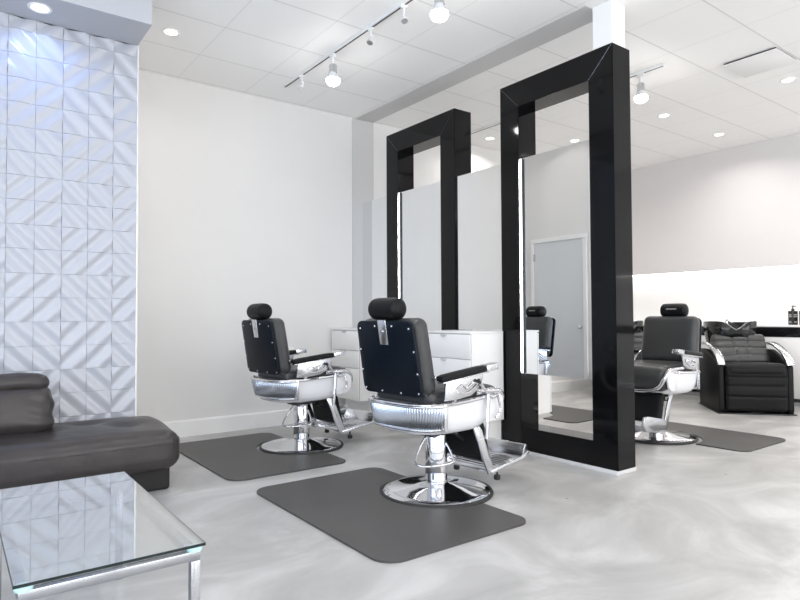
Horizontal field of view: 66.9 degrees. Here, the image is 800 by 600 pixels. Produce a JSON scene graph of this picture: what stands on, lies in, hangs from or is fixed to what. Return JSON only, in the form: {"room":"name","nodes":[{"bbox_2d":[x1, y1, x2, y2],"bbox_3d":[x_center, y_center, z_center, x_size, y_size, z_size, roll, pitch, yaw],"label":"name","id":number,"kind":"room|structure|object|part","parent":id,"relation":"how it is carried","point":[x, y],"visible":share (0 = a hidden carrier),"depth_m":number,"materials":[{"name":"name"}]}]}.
{"room":"salon","nodes":[
{"label":"salon","id":0,"kind":"room"},
{"bbox_2d":[0,12,137,422],"bbox_3d":[-2.929,-0.303,3.266,2.829,2.909,0.020,1,-2,-37],"label":"tiled wall","id":1,"kind":"structure","parent":0,"point":[34,323],"depth_m":3.87,"materials":[{"name":"grey tile"}]},
{"bbox_2d":[135,46,138,415],"bbox_3d":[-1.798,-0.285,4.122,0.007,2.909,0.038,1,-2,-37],"label":"trim","id":2,"kind":"structure","parent":1,"relation":"attached to","point":[138,46],"depth_m":4.11,"materials":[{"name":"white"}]},
{"bbox_2d":[0,0,151,45],"bbox_3d":[-3.251,-1.895,2.910,3.813,0.256,0.484,1,-2,-37],"label":"ceiling","id":3,"kind":"structure","parent":0,"point":[127,21],"depth_m":3.76,"materials":[{"name":"grey paint"}]},
{"bbox_2d":[27,2,52,13],"bbox_3d":[-2.160,-1.750,3.633,0.132,0.006,0.132,1,-2,-37],"label":"recessed light","id":4,"kind":"object","parent":3,"relation":"in","point":[41,8],"visible":1,"depth_m":3.63,"materials":[{"name":"white"}]},
{"bbox_2d":[137,70,579,421],"bbox_3d":[0.402,-0.342,7.151,7.145,3.167,0.100,1,-2,-37],"label":"wall","id":5,"kind":"structure","parent":0,"point":[244,200],"depth_m":5.63,"materials":[{"name":"paint"}]},
{"bbox_2d":[352,118,373,327],"bbox_3d":[-0.395,-0.822,6.502,0.270,2.237,0.012,1,-2,-37],"label":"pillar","id":6,"kind":"structure","parent":5,"relation":"attached to","point":[362,131],"depth_m":6.47,"materials":[{"name":"grey paint"}]},
{"bbox_2d":[163,379,591,437],"bbox_3d":[0.404,1.166,7.033,7.045,0.145,0.018,1,-2,-37],"label":"baseboard","id":7,"kind":"structure","parent":5,"relation":"attached to","point":[211,425],"depth_m":5.63,"materials":[{"name":"white"}]},
{"bbox_2d":[355,5,592,122],"bbox_3d":[0.484,-1.971,5.362,0.230,0.008,2.921,1,-2,-37],"label":"trim","id":8,"kind":"structure","parent":5,"relation":"attached to","point":[583,15],"depth_m":5.00,"materials":[{"name":"grey paint"}]},
{"bbox_2d":[1,388,799,599],"bbox_3d":[1.387,1.162,2.517,11.060,0.100,8.635,1,-2,-37],"label":"floor","id":9,"kind":"structure","parent":0,"point":[693,521],"depth_m":2.85,"materials":[{"name":"concrete"}]},
{"bbox_2d":[0,373,179,491],"bbox_3d":[-2.861,0.772,2.863,3.448,0.738,0.625,1,-2,-37],"label":"sofa","id":10,"kind":"object","parent":9,"relation":"on","point":[34,449],"visible":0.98,"depth_m":3.41,"materials":[{"name":"black leather"}]},
{"bbox_2d":[0,387,54,435],"bbox_3d":[-2.581,0.638,3.191,1.326,0.309,0.286,1,-2,-37],"label":"cushion","id":11,"kind":"object","parent":10,"relation":"on","point":[23,410],"depth_m":3.41,"materials":[{"name":"grey leather"}]},
{"bbox_2d":[0,416,179,488],"bbox_3d":[-2.138,0.886,3.398,1.644,0.302,0.625,1,-2,-37],"label":"seat cushion","id":12,"kind":"object","parent":10,"relation":"on","point":[138,446],"depth_m":3.39,"materials":[{"name":"grey leather"}]},
{"bbox_2d":[0,471,205,599],"bbox_3d":[-1.019,0.897,1.945,0.457,0.420,0.982,1,-2,-37],"label":"glass table","id":13,"kind":"object","parent":9,"relation":"on","point":[35,516],"visible":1,"depth_m":1.85,"materials":[{"name":"clear glass"}]},
{"bbox_3d":[-1.462,0.930,2.197,0.026,0.372,0.026,1,-2,-37],"label":"leg","id":14,"kind":"part","parent":13,"relation":"part of","materials":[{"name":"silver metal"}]},
{"bbox_3d":[-1.020,0.723,1.950,0.435,0.026,0.960,1,-2,-37],"label":"rail","id":15,"kind":"part","parent":13,"relation":"part of","materials":[{"name":"silver metal"}]},
{"bbox_3d":[-1.134,0.936,2.441,0.026,0.372,0.026,1,-2,-37],"label":"leg","id":16,"kind":"part","parent":13,"relation":"part of","materials":[{"name":"silver metal"}]},
{"bbox_3d":[-0.576,0.913,1.692,0.026,0.372,0.026,1,-2,-37],"label":"leg","id":17,"kind":"part","parent":13,"relation":"part of","materials":[{"name":"silver metal"}]},
{"bbox_2d":[180,433,345,480],"bbox_3d":[-1.128,1.176,4.652,0.885,0.010,1.395,1,-2,-37],"label":"floor mat","id":18,"kind":"object","parent":9,"relation":"on","point":[234,458],"visible":0.84,"depth_m":4.43,"materials":[{"name":"grey rubber"}]},
{"bbox_2d":[242,303,373,454],"bbox_3d":[-0.728,0.610,4.986,1.063,1.155,0.678,1,-2,-41],"label":"barber chair","id":19,"kind":"object","parent":9,"relation":"on","point":[302,382],"visible":0.99,"depth_m":4.72,"materials":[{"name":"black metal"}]},
{"bbox_3d":[-1.085,0.363,4.686,0.087,0.416,0.492,1,-2,-41],"label":"panel","id":20,"kind":"part","parent":19,"relation":"part of","materials":[{"name":"black leather"}]},
{"bbox_3d":[-1.036,0.353,4.729,0.176,0.423,0.503,1,-2,-41],"label":"backrest","id":21,"kind":"part","parent":19,"relation":"part of","materials":[{"name":"black leather"}]},
{"bbox_3d":[-1.016,0.687,4.736,0.174,0.152,0.594,1,-2,-41],"label":"band trim","id":22,"kind":"part","parent":19,"relation":"part of","materials":[{"name":"silver metal"}]},
{"bbox_3d":[-0.823,0.606,4.904,0.688,0.048,0.596,1,-2,-41],"label":"rim trim","id":23,"kind":"part","parent":19,"relation":"part of","materials":[{"name":"silver metal"}]},
{"bbox_2d":[256,376,337,402],"bbox_3d":[-0.823,0.698,4.901,0.660,0.206,0.568,1,-2,-41],"label":"frame","id":24,"kind":"object","parent":19,"relation":"in","point":[281,389],"depth_m":4.64,"materials":[{"name":"silver metal"}]},
{"bbox_3d":[-0.825,0.925,4.831,0.213,0.159,0.170,1,-2,-41],"label":"pump lever","id":25,"kind":"part","parent":19,"relation":"part of","materials":[{"name":"silver metal"}]},
{"bbox_2d":[258,365,344,379],"bbox_3d":[-0.780,0.648,4.939,0.624,0.227,0.497,1,-2,-41],"label":"seat cushion","id":26,"kind":"object","parent":19,"relation":"on","point":[289,372],"depth_m":4.68,"materials":[{"name":"black leather"}]},
{"bbox_3d":[-0.661,0.519,4.670,0.319,0.144,0.016,1,-2,-41],"label":"arm panel","id":27,"kind":"part","parent":19,"relation":"part of","materials":[{"name":"silver metal"}]},
{"bbox_3d":[-0.786,0.947,5.195,0.183,0.304,0.016,1,-2,-41],"label":"footrest arm","id":28,"kind":"part","parent":19,"relation":"part of","materials":[{"name":"silver metal"}]},
{"bbox_3d":[-0.519,0.937,4.885,0.183,0.304,0.016,1,-2,-41],"label":"footrest arm","id":29,"kind":"part","parent":19,"relation":"part of","materials":[{"name":"silver metal"}]},
{"bbox_3d":[-0.492,0.624,4.786,0.031,0.239,0.200,-2,-2,44],"label":"recline lever","id":30,"kind":"part","parent":19,"relation":"part of","materials":[{"name":"silver metal"}]},
{"bbox_3d":[-0.654,0.669,5.047,0.286,0.218,0.574,1,-2,-41],"label":"seat rail","id":31,"kind":"part","parent":19,"relation":"part of","materials":[{"name":"silver metal"}]},
{"bbox_3d":[-0.472,1.012,5.193,0.392,0.162,0.446,1,-2,-41],"label":"foot plate","id":32,"kind":"part","parent":19,"relation":"part of","materials":[{"name":"silver metal"}]},
{"bbox_2d":[331,328,376,423],"bbox_3d":[-0.412,0.752,6.105,0.372,0.930,0.512,1,-2,-37],"label":"base cabinet","id":33,"kind":"object","parent":9,"relation":"on","point":[342,339],"visible":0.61,"depth_m":5.93,"materials":[{"name":"white"}]},
{"bbox_3d":[-0.548,0.581,6.010,0.012,0.165,0.506,1,-2,-37],"label":"drawer","id":34,"kind":"part","parent":33,"relation":"part of","materials":[{"name":"white"}]},
{"bbox_3d":[-0.549,0.400,6.015,0.012,0.186,0.506,1,-2,-37],"label":"drawer","id":35,"kind":"part","parent":33,"relation":"part of","materials":[{"name":"white"}]},
{"bbox_3d":[-0.547,0.823,6.003,0.012,0.307,0.506,1,-2,-37],"label":"drawer","id":36,"kind":"part","parent":33,"relation":"part of","materials":[{"name":"white"}]},
{"bbox_2d":[257,467,525,563],"bbox_3d":[-0.112,1.137,3.368,0.920,0.010,1.410,1,-2,-37],"label":"floor mat","id":37,"kind":"object","parent":9,"relation":"on","point":[349,507],"visible":0.96,"depth_m":3.13,"materials":[{"name":"grey rubber"}]},
{"bbox_2d":[363,108,470,329],"bbox_3d":[0.115,-0.227,5.921,0.221,2.872,1.496,1,-2,-37],"label":"mirror","id":38,"kind":"object","parent":9,"relation":"on","point":[421,221],"depth_m":5.70,"materials":[{"name":"black paint"}]},
{"bbox_3d":[-0.257,-0.379,6.291,0.006,1.336,0.466,1,-2,-37],"label":"frameless mirror","id":39,"kind":"part","parent":38,"relation":"part of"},
{"bbox_2d":[357,297,529,507],"bbox_3d":[0.286,0.570,3.699,1.063,1.155,0.678,1,-2,-42],"label":"barber chair","id":40,"kind":"object","parent":9,"relation":"on","point":[450,410],"visible":1,"depth_m":3.43,"materials":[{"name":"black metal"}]},
{"bbox_3d":[-0.065,0.323,3.393,0.087,0.416,0.492,1,-2,-42],"label":"panel","id":41,"kind":"part","parent":40,"relation":"part of","materials":[{"name":"black leather"}]},
{"bbox_3d":[-0.017,0.313,3.437,0.176,0.423,0.503,1,-2,-42],"label":"backrest","id":42,"kind":"part","parent":40,"relation":"part of","materials":[{"name":"black leather"}]},
{"bbox_3d":[0.002,0.647,3.444,0.174,0.152,0.594,1,-2,-42],"label":"band trim","id":43,"kind":"part","parent":40,"relation":"part of","materials":[{"name":"silver metal"}]},
{"bbox_2d":[373,395,485,434],"bbox_3d":[0.193,0.659,3.613,0.660,0.206,0.568,1,-2,-42],"label":"frame","id":44,"kind":"object","parent":40,"relation":"in","point":[423,415],"depth_m":3.35,"materials":[{"name":"silver metal"}]},
{"bbox_3d":[0.193,0.567,3.615,0.688,0.048,0.596,1,-2,-42],"label":"rim trim","id":45,"kind":"part","parent":40,"relation":"part of","materials":[{"name":"silver metal"}]},
{"bbox_3d":[0.192,0.886,3.542,0.213,0.159,0.170,1,-2,-42],"label":"pump lever","id":46,"kind":"part","parent":40,"relation":"part of","materials":[{"name":"silver metal"}]},
{"bbox_2d":[377,380,493,403],"bbox_3d":[0.235,0.609,3.651,0.624,0.227,0.497,1,-2,-42],"label":"seat cushion","id":47,"kind":"object","parent":40,"relation":"on","point":[435,394],"depth_m":3.38,"materials":[{"name":"black leather"}]},
{"bbox_3d":[0.359,0.480,3.385,0.319,0.144,0.016,1,-2,-42],"label":"arm panel","id":48,"kind":"part","parent":40,"relation":"part of","materials":[{"name":"silver metal"}]},
{"bbox_3d":[0.497,0.898,3.601,0.183,0.304,0.016,1,-2,-42],"label":"footrest arm","id":49,"kind":"part","parent":40,"relation":"part of","materials":[{"name":"silver metal"}]},
{"bbox_3d":[0.359,0.630,3.762,0.286,0.218,0.574,1,-2,-42],"label":"seat rail","id":50,"kind":"part","parent":40,"relation":"part of","materials":[{"name":"silver metal"}]},
{"bbox_3d":[0.539,0.972,3.911,0.392,0.162,0.446,1,-2,-42],"label":"foot plate","id":51,"kind":"part","parent":40,"relation":"part of","materials":[{"name":"silver metal"}]},
{"bbox_3d":[0.525,0.585,3.503,0.031,0.239,0.200,-2,-2,43],"label":"recline lever","id":52,"kind":"part","parent":40,"relation":"part of","materials":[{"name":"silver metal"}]},
{"bbox_2d":[428,330,503,438],"bbox_3d":[0.533,0.716,4.929,0.482,0.930,0.602,1,-2,-37],"label":"base cabinet","id":53,"kind":"object","parent":9,"relation":"on","point":[451,350],"visible":0.48,"depth_m":4.72,"materials":[{"name":"white wood"}]},
{"bbox_3d":[0.352,0.363,4.805,0.012,0.186,0.594,1,-2,-37],"label":"drawer","id":54,"kind":"part","parent":53,"relation":"part of","materials":[{"name":"white"}]},
{"bbox_3d":[0.353,0.545,4.800,0.012,0.165,0.594,1,-2,-37],"label":"drawer","id":55,"kind":"part","parent":53,"relation":"part of","materials":[{"name":"white"}]},
{"bbox_2d":[456,164,501,330],"bbox_3d":[0.661,-0.417,5.059,0.006,1.336,0.544,1,-2,-37],"label":"partition wall","id":56,"kind":"structure","parent":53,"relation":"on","point":[478,193],"depth_m":5.05,"materials":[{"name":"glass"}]},
{"bbox_2d":[477,330,551,439],"bbox_3d":[0.922,0.722,5.219,0.474,0.930,0.602,1,-2,-37],"label":"base cabinet","id":57,"kind":"object","parent":9,"relation":"on","point":[544,381],"visible":0.03,"depth_m":5.06,"materials":[{"name":"white wood"}]},
{"bbox_3d":[1.099,0.798,5.348,0.012,0.307,0.594,1,-2,-37],"label":"drawer","id":58,"kind":"part","parent":57,"relation":"part of","materials":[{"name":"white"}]},
{"bbox_2d":[543,405,592,422],"bbox_3d":[1.577,1.218,6.670,0.795,0.010,1.410,1,-2,-37],"label":"floor mat","id":59,"kind":"object","parent":9,"relation":"on","point":[560,413],"visible":0.32,"depth_m":6.31,"materials":[{"name":"grey rubber"}]},
{"bbox_2d":[500,43,636,475],"bbox_3d":[1.196,-0.271,4.470,0.221,2.872,1.028,1,-2,-37],"label":"mirror","id":60,"kind":"object","parent":9,"relation":"on","point":[566,212],"visible":0.91,"depth_m":4.29,"materials":[{"name":"black paint"}]},
{"bbox_2d":[593,0,624,49],"bbox_3d":[1.432,-1.865,4.150,0.154,0.293,0.150,1,-2,-37],"label":"trim column","id":61,"kind":"structure","parent":60,"relation":"on","point":[609,16],"depth_m":4.09,"materials":[{"name":"white paint"}]},
{"bbox_2d":[592,303,702,444],"bbox_3d":[2.124,0.602,5.173,1.063,1.155,0.678,1,-2,-41],"label":"barber chair","id":62,"kind":"object","parent":9,"relation":"on","point":[671,354],"visible":0.79,"depth_m":5.07,"materials":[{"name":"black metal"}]},
{"bbox_3d":[1.871,0.994,4.943,0.392,0.162,0.446,1,-2,-41],"label":"foot plate","id":63,"kind":"part","parent":62,"relation":"part of","materials":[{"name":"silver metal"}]},
{"bbox_3d":[2.051,0.658,5.108,0.286,0.218,0.574,1,-2,-41],"label":"seat rail","id":64,"kind":"part","parent":62,"relation":"part of","materials":[{"name":"silver metal"}]},
{"bbox_2d":[634,360,691,391],"bbox_3d":[2.177,0.643,5.217,0.624,0.227,0.497,1,-2,-41],"label":"seat cushion","id":65,"kind":"object","parent":62,"relation":"on","point":[649,375],"depth_m":4.95,"materials":[{"name":"black leather"}]},
{"bbox_3d":[2.186,0.926,4.945,0.183,0.304,0.016,1,-2,-41],"label":"footrest arm","id":66,"kind":"part","parent":62,"relation":"part of","materials":[{"name":"silver metal"}]},
{"bbox_3d":[2.429,0.356,5.443,0.176,0.423,0.503,1,-2,-41],"label":"backrest","id":67,"kind":"part","parent":62,"relation":"part of","materials":[{"name":"black leather"}]},
{"bbox_2d":[653,373,696,394],"bbox_3d":[2.220,0.694,5.252,0.660,0.206,0.568,1,-2,-41],"label":"frame","id":68,"kind":"object","parent":62,"relation":"in","point":[674,383],"depth_m":4.95,"materials":[{"name":"silver metal"}]},
{"bbox_3d":[2.219,0.602,5.255,0.688,0.048,0.596,1,-2,-41],"label":"rim trim","id":69,"kind":"part","parent":62,"relation":"part of","materials":[{"name":"silver metal"}]},
{"bbox_3d":[2.428,0.516,5.060,0.319,0.144,0.016,1,-2,-41],"label":"arm panel","id":70,"kind":"part","parent":62,"relation":"part of","materials":[{"name":"silver metal"}]},
{"bbox_3d":[2.413,0.690,5.418,0.174,0.152,0.594,1,-2,-41],"label":"band trim","id":71,"kind":"part","parent":62,"relation":"part of","materials":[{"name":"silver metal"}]},
{"bbox_3d":[2.479,0.368,5.485,0.087,0.416,0.492,1,-2,-41],"label":"panel","id":72,"kind":"part","parent":62,"relation":"part of","materials":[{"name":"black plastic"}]},
{"bbox_2d":[633,320,666,400],"bbox_3d":[3.004,0.750,7.981,0.750,1.005,1.040,-1,-2,12],"label":"chair","id":73,"kind":"object","parent":9,"relation":"on","point":[638,325],"visible":0.06,"depth_m":7.99,"materials":[{"name":"black leather"}]},
{"bbox_2d":[633,320,643,333],"bbox_3d":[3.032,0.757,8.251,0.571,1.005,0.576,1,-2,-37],"label":"basin","id":74,"kind":"object","parent":73,"relation":"in","point":[638,325],"depth_m":8.02,"materials":[{"name":"black"}]},
{"bbox_3d":[3.010,0.621,8.013,0.560,0.393,0.294,-1,-2,12],"label":"backrest","id":75,"kind":"part","parent":73,"relation":"part of","materials":[{"name":"black leather"}]},
{"bbox_2d":[635,420,785,451],"bbox_3d":[2.527,1.180,5.395,0.795,0.010,1.410,1,-2,-37],"label":"floor mat","id":76,"kind":"object","parent":9,"relation":"on","point":[724,439],"visible":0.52,"depth_m":5.09,"materials":[{"name":"grey rubber"}]},
{"bbox_2d":[643,324,799,405],"bbox_3d":[5.016,0.737,6.467,0.307,0.930,6.415,1,-2,-37],"label":"base cabinet","id":77,"kind":"object","parent":9,"relation":"on","point":[787,336],"depth_m":6.99,"materials":[{"name":"white laminate"},{"name":"black countertop"}]},
{"bbox_3d":[3.964,0.801,7.684,0.026,0.698,1.066,1,-2,-37],"label":"panel","id":78,"kind":"part","parent":77,"relation":"part of","materials":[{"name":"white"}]},
{"bbox_2d":[643,324,799,326],"bbox_3d":[5.014,0.285,6.479,0.307,0.025,6.415,1,-2,-37],"label":"countertop","id":79,"kind":"structure","parent":77,"relation":"on","point":[758,325],"depth_m":7.08,"materials":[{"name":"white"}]},
{"bbox_3d":[4.603,0.775,6.826,0.026,0.698,1.066,1,-2,-37],"label":"panel","id":80,"kind":"part","parent":77,"relation":"part of","materials":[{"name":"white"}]},
{"bbox_2d":[788,306,797,324],"bbox_3d":[4.564,0.177,7.030,0.073,0.224,0.073,0,-2,-7],"label":"pump bottle","id":81,"kind":"object","parent":77,"relation":"on","point":[792,315],"visible":1,"depth_m":7.00,"materials":[{"name":"black plastic"}]},
{"bbox_2d":[698,319,796,415],"bbox_3d":[3.852,0.715,6.842,0.750,1.005,1.040,-1,-2,12],"label":"chair","id":82,"kind":"object","parent":9,"relation":"on","point":[739,374],"visible":0.99,"depth_m":6.46,"materials":[{"name":"black leather"}]},
{"bbox_3d":[3.496,0.590,6.776,0.072,0.233,0.670,-1,-2,12],"label":"armrest","id":83,"kind":"part","parent":82,"relation":"part of","materials":[{"name":"silver metal"}]},
{"bbox_2d":[703,319,756,341],"bbox_3d":[3.879,0.388,7.122,0.571,0.335,0.576,1,-2,-37],"label":"basin","id":84,"kind":"object","parent":82,"relation":"in","point":[720,331],"depth_m":6.91,"materials":[{"name":"black ceramic"}]},
{"bbox_3d":[3.858,0.586,6.874,0.560,0.393,0.294,-1,-2,12],"label":"backrest","id":85,"kind":"part","parent":82,"relation":"part of","materials":[{"name":"black leather"}]},
{"bbox_3d":[3.834,1.209,6.737,0.750,0.012,0.805,-1,-2,12],"label":"floor plate","id":86,"kind":"part","parent":82,"relation":"part of","materials":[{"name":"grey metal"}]},
{"bbox_2d":[723,362,786,373],"bbox_3d":[3.807,0.772,6.634,0.600,0.211,0.618,-1,-2,12],"label":"seat cushion","id":87,"kind":"object","parent":82,"relation":"on","point":[728,367],"depth_m":6.36,"materials":[{"name":"black leather"}]},
{"bbox_3d":[4.145,0.583,6.634,0.072,0.233,0.670,-1,-2,12],"label":"armrest","id":88,"kind":"part","parent":82,"relation":"part of","materials":[{"name":"silver metal"}]},
{"bbox_2d":[138,0,799,169],"bbox_3d":[1.373,-2.104,2.605,11.060,0.100,8.635,1,-2,-37],"label":"ceiling","id":89,"kind":"structure","parent":0,"point":[250,47],"depth_m":4.94,"materials":[{"name":"white paint"}]},
{"bbox_2d":[161,28,179,36],"bbox_3d":[-1.700,-1.986,4.492,0.132,0.006,0.132,1,-2,-37],"label":"recessed light","id":90,"kind":"object","parent":89,"relation":"in","point":[171,32],"visible":1,"depth_m":4.49,"materials":[{"name":"white"}]},
{"bbox_2d":[283,0,413,87],"bbox_3d":[0.355,-2.009,3.639,0.036,0.023,4.713,1,-2,-37],"label":"track","id":91,"kind":"object","parent":89,"relation":"attached to","point":[396,8],"visible":1,"depth_m":4.59,"materials":[{"name":"white metal"}]},
{"bbox_2d":[298,75,304,89],"bbox_3d":[-0.854,-1.887,5.250,0.052,0.126,0.061,-1,-2,30],"label":"track spotlight","id":92,"kind":"object","parent":91,"relation":"attached to","point":[301,86],"visible":1,"depth_m":5.25,"materials":[{"name":"white metal"}]},
{"bbox_2d":[326,53,339,85],"bbox_3d":[-0.535,-1.836,4.830,0.112,0.254,0.112,1,-2,-37],"label":"lamp","id":93,"kind":"object","parent":91,"relation":"hanging from","point":[332,79],"visible":1,"depth_m":4.80,"materials":[{"name":"white"}]},
{"bbox_3d":[-0.535,-1.920,4.832,0.032,0.085,0.060,1,-2,-37],"label":"stem","id":94,"kind":"part","parent":93,"relation":"part of","materials":[{"name":"white metal"}]},
{"bbox_2d":[329,63,336,72],"bbox_3d":[-0.535,-1.845,4.830,0.068,0.069,0.068,1,-2,-37],"label":"socket","id":95,"kind":"object","parent":93,"relation":"attached to","point":[332,67],"depth_m":4.80,"materials":[{"name":"silver metal"}]},
{"bbox_3d":[-0.534,-1.738,4.827,0.112,0.058,0.112,1,-2,-37],"label":"bulb","id":96,"kind":"part","parent":93,"relation":"part of","materials":[{"name":"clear glass"}]},
{"bbox_2d":[367,27,373,45],"bbox_3d":[-0.214,-1.913,4.391,0.052,0.126,0.061,-1,-2,30],"label":"track spotlight","id":97,"kind":"object","parent":91,"relation":"attached to","point":[370,40],"visible":1,"depth_m":4.39,"materials":[{"name":"silver metal"}]},
{"bbox_3d":[-0.211,-1.946,4.397,0.044,0.060,0.026,-1,-2,30],"label":"stem","id":98,"kind":"part","parent":97,"relation":"part of","materials":[{"name":"white metal"}]},
{"bbox_2d":[400,4,407,23],"bbox_3d":[0.029,-1.923,4.071,0.052,0.126,0.061,0,-2,-15],"label":"track spotlight","id":99,"kind":"object","parent":91,"relation":"attached to","point":[404,20],"visible":1,"depth_m":4.07,"materials":[{"name":"silver metal"}]},
{"bbox_3d":[0.027,-1.956,4.078,0.044,0.060,0.026,0,-2,-15],"label":"stem","id":100,"kind":"part","parent":99,"relation":"part of","materials":[{"name":"white metal"}]},
{"bbox_3d":[0.031,-1.873,4.061,0.044,0.024,0.041,0,-2,-15],"label":"lamp glass","id":101,"kind":"part","parent":99,"relation":"part of","materials":[{"name":"grey glass"}]},
{"bbox_2d":[431,0,447,21],"bbox_3d":[0.246,-1.868,3.782,0.112,0.254,0.112,1,-2,-37],"label":"lamp","id":102,"kind":"object","parent":91,"relation":"hanging from","point":[439,13],"visible":1,"depth_m":3.75,"materials":[{"name":"white glass"}]},
{"bbox_2d":[434,0,444,4],"bbox_3d":[0.246,-1.877,3.782,0.068,0.069,0.068,1,-2,-37],"label":"socket","id":103,"kind":"object","parent":102,"relation":"attached to","point":[436,2],"depth_m":3.75,"materials":[{"name":"silver metal"}]},
{"bbox_3d":[0.246,-1.770,3.780,0.112,0.058,0.112,1,-2,-37],"label":"bulb","id":104,"kind":"part","parent":102,"relation":"part of","materials":[{"name":"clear glass"}]},
{"bbox_2d":[471,63,665,133],"bbox_3d":[1.504,-1.949,6.043,0.036,0.023,2.400,1,-2,-37],"label":"track","id":105,"kind":"object","parent":89,"relation":"attached to","point":[655,67],"visible":0.45,"depth_m":5.31,"materials":[{"name":"white metal"}]},
{"bbox_2d":[634,73,647,102],"bbox_3d":[2.091,-1.836,5.253,0.112,0.254,0.112,1,-2,-37],"label":"lamp","id":106,"kind":"object","parent":105,"relation":"hanging from","point":[641,96],"visible":1,"depth_m":5.22,"materials":[{"name":"white"}]},
{"bbox_3d":[2.090,-1.921,5.255,0.032,0.085,0.060,1,-2,-37],"label":"stem","id":107,"kind":"part","parent":106,"relation":"part of","materials":[{"name":"white metal"}]},
{"bbox_2d":[637,82,644,90],"bbox_3d":[2.091,-1.846,5.253,0.068,0.069,0.068,1,-2,-37],"label":"socket","id":108,"kind":"object","parent":106,"relation":"attached to","point":[640,86],"depth_m":5.23,"materials":[{"name":"silver metal"}]},
{"bbox_3d":[2.091,-1.738,5.250,0.112,0.058,0.112,1,-2,-37],"label":"bulb","id":109,"kind":"part","parent":106,"relation":"part of","materials":[{"name":"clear glass"}]},
{"bbox_2d":[569,139,579,142],"bbox_3d":[2.115,-1.926,7.332,0.132,0.006,0.132,1,-2,-37],"label":"recessed light","id":110,"kind":"object","parent":89,"relation":"in","point":[572,140],"visible":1,"depth_m":7.31,"materials":[{"name":"white"}]},
{"bbox_2d":[657,113,670,117],"bbox_3d":[2.801,-1.954,6.421,0.132,0.006,0.132,1,-2,-37],"label":"recessed light","id":111,"kind":"object","parent":89,"relation":"in","point":[666,114],"visible":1,"depth_m":6.41,"materials":[{"name":"white"}]},
{"bbox_2d":[713,133,724,136],"bbox_3d":[3.745,-1.940,7.105,0.132,0.006,0.132,1,-2,-37],"label":"recessed light","id":112,"kind":"object","parent":89,"relation":"in","point":[716,134],"visible":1,"depth_m":7.09,"materials":[{"name":"white"}]},
{"bbox_2d":[722,47,798,77],"bbox_3d":[3.011,-1.984,5.066,0.424,0.020,0.424,1,-2,-37],"label":"ceiling vent","id":113,"kind":"object","parent":89,"relation":"in","point":[773,58],"visible":1,"depth_m":5.04,"materials":[{"name":"white metal"}]},
{"bbox_2d":[779,77,796,82],"bbox_3d":[3.503,-1.983,5.465,0.132,0.006,0.132,1,-2,-37],"label":"recessed light","id":114,"kind":"object","parent":89,"relation":"in","point":[790,79],"visible":1,"depth_m":5.47,"materials":[{"name":"white glass"}]},
{"bbox_2d":[631,133,799,324],"bbox_3d":[5.719,-0.403,5.791,0.240,3.167,8.435,1,-2,-37],"label":"wall","id":115,"kind":"structure","parent":0,"point":[738,207],"depth_m":7.76,"materials":[{"name":"paint"}]},
{"bbox_2d":[633,267,799,324],"bbox_3d":[5.732,-0.100,5.791,0.012,0.700,8.434,1,-2,-37],"label":"backsplash","id":116,"kind":"structure","parent":115,"relation":"attached to","point":[763,296],"depth_m":7.81,"materials":[{"name":"white"}]},
{"bbox_2d":[633,265,799,276],"bbox_3d":[5.099,-0.417,6.545,0.025,0.017,6.385,1,-2,-37],"label":"light","id":117,"kind":"object","parent":115,"relation":"attached to","point":[793,265],"visible":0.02,"depth_m":7.84,"materials":[{"name":"white"}]},
{"bbox_3d":[-3.438,-0.438,2.966,3.815,3.167,0.100,1,-2,-37],"label":"tiled wall","id":118,"kind":"structure","parent":0,"visible":0},
{"bbox_2d":[0,24,118,417],"bbox_3d":[-3.366,-0.310,2.951,3.715,2.910,0.003,1,-2,-37],"label":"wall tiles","id":119,"kind":"structure","parent":118,"relation":"attached to","point":[86,321],"depth_m":3.81,"materials":[{"name":"grey tile"}]}
]}

